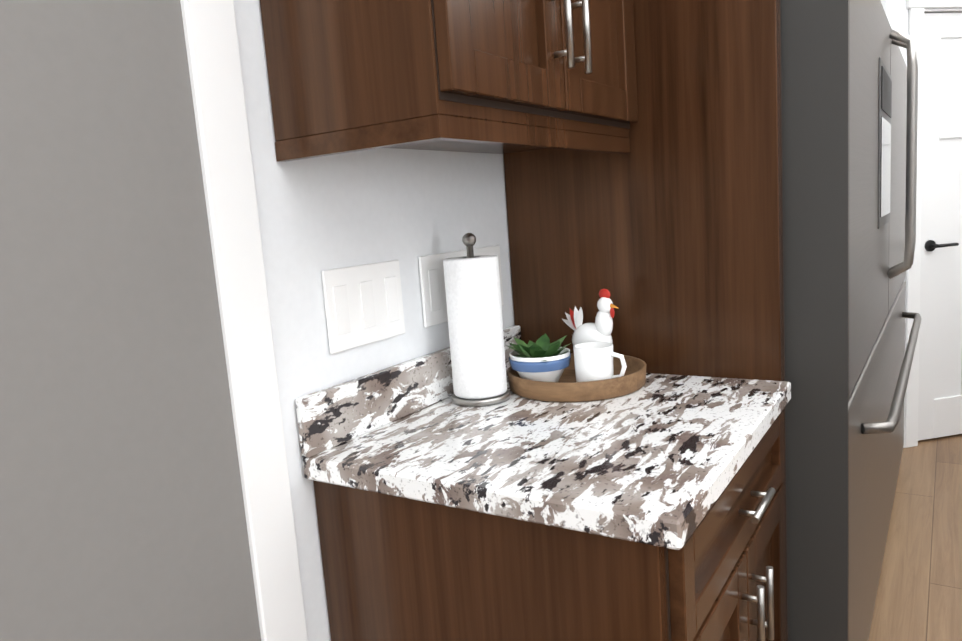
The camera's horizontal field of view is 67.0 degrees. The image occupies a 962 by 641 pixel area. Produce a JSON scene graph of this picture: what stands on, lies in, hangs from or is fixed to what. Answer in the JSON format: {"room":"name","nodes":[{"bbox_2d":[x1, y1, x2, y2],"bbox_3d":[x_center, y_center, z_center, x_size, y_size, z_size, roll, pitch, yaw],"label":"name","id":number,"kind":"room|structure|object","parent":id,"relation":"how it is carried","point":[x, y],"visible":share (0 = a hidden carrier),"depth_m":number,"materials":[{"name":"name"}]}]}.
{"room":"kitchen","nodes":[
{"label":"kitchen","id":0,"kind":"room"},
{"bbox_2d":[0,0,514,640],"bbox_3d":[-0.560,-0.453,0.885,0.158,3.300,7.000,1,10,33],"label":"wall","id":1,"kind":"structure","parent":0,"point":[176,236],"depth_m":0.99,"materials":[{"name":"white paint"}]},
{"bbox_2d":[322,260,404,353],"bbox_3d":[-0.211,-0.029,1.318,0.008,0.144,0.206,1,10,33],"label":"switch plate","id":2,"kind":"object","parent":1,"relation":"attached to","point":[363,304],"depth_m":1.31,"materials":[{"name":"white plastic"}]},
{"bbox_2d":[295,324,523,455],"bbox_3d":[-0.100,0.119,1.483,0.020,0.100,0.718,1,10,33],"label":"backsplash","id":3,"kind":"structure","parent":1,"relation":"attached to","point":[329,417],"depth_m":1.32,"materials":[{"name":"stone"}]},
{"bbox_2d":[260,0,647,159],"bbox_3d":[-0.033,-0.864,1.259,0.340,1.075,0.698,1,10,33],"label":"upper cabinet","id":4,"kind":"object","parent":1,"relation":"attached to","point":[514,79],"depth_m":1.08,"materials":[{"name":"brown wood"}]},
{"bbox_2d":[418,245,503,327],"bbox_3d":[-0.035,-0.082,1.590,0.008,0.145,0.310,1,10,33],"label":"switch plate","id":5,"kind":"object","parent":1,"relation":"attached to","point":[431,268],"depth_m":1.50,"materials":[{"name":"white plastic"}]},
{"bbox_2d":[644,0,779,63],"bbox_3d":[0.601,-1.207,1.979,0.615,0.700,1.201,1,10,33],"label":"upper cabinet","id":6,"kind":"object","parent":1,"relation":"attached to","point":[676,31],"depth_m":1.43,"materials":[{"name":"brown wood"}]},
{"bbox_2d":[664,44,780,91],"bbox_3d":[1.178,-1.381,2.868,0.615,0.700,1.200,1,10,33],"label":"upper cabinet","id":7,"kind":"object","parent":1,"relation":"attached to","point":[741,71],"depth_m":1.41,"materials":[{"name":"brown wood"}]},
{"bbox_2d":[868,434,961,640],"bbox_3d":[2.588,1.179,-0.141,6.900,0.080,8.350,1,10,33],"label":"floor","id":8,"kind":"structure","parent":0,"point":[919,594],"depth_m":2.56,"materials":[{"name":"brown wood"}]},
{"bbox_2d":[314,412,787,640],"bbox_3d":[0.196,0.643,1.406,0.620,0.875,0.698,1,10,33],"label":"base cabinet","id":9,"kind":"object","parent":8,"relation":"on","point":[394,570],"depth_m":1.09,"materials":[{"name":"brown wood"}]},
{"bbox_2d":[302,372,790,555],"bbox_3d":[0.163,0.192,1.327,0.633,0.038,0.718,1,10,33],"label":"countertop","id":10,"kind":"structure","parent":9,"relation":"on","point":[650,466],"depth_m":1.13,"materials":[{"name":"stone"}]},
{"bbox_2d":[443,233,509,406],"bbox_3d":[-0.012,-0.007,1.463,0.120,0.339,0.120,1,10,33],"label":"paper towel","id":11,"kind":"object","parent":10,"relation":"on","point":[474,312],"visible":0.98,"depth_m":1.42,"materials":[{"name":"white paper"}]},
{"bbox_2d":[507,353,645,401],"bbox_3d":[0.202,0.117,1.541,0.292,0.040,0.292,1,10,33],"label":"tray","id":12,"kind":"object","parent":10,"relation":"on","point":[566,387],"visible":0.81,"depth_m":1.43,"materials":[{"name":"wood"}]},
{"bbox_2d":[505,333,570,381],"bbox_3d":[0.126,0.084,1.520,0.139,0.101,0.146,1,10,33],"label":"potted plant","id":13,"kind":"object","parent":12,"relation":"on","point":[543,358],"visible":0.88,"depth_m":1.48,"materials":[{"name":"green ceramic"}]},
{"bbox_2d":[562,289,617,345],"bbox_3d":[0.235,0.024,1.569,0.154,0.190,0.066,1,10,33],"label":"rooster figurine","id":14,"kind":"object","parent":12,"relation":"on","point":[600,329],"visible":0.71,"depth_m":1.53,"materials":[{"name":"white ceramic"}]},
{"bbox_2d":[573,342,626,381],"bbox_3d":[0.242,0.093,1.463,0.110,0.085,0.080,1,10,33],"label":"mug","id":15,"kind":"object","parent":12,"relation":"on","point":[593,361],"visible":0.67,"depth_m":1.44,"materials":[{"name":"white ceramic"}]},
{"bbox_2d":[780,0,920,640],"bbox_3d":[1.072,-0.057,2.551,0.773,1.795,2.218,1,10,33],"label":"refrigerator","id":16,"kind":"object","parent":8,"relation":"on","point":[849,97],"visible":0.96,"depth_m":1.54,"materials":[{"name":"silver metal"}]},
{"bbox_2d":[880,0,961,447],"bbox_3d":[2.162,-1.378,3.732,1.440,3.900,1.204,1,10,33],"label":"wall","id":17,"kind":"structure","parent":0,"point":[906,17],"depth_m":3.38,"materials":[{"name":"white paint"}]},
{"bbox_2d":[918,12,961,440],"bbox_3d":[2.401,-0.437,3.555,0.488,2.036,0.482,1,10,33],"label":"pantry door","id":18,"kind":"structure","parent":17,"relation":"in","point":[940,379],"depth_m":3.50,"materials":[{"name":"white"}]}
]}

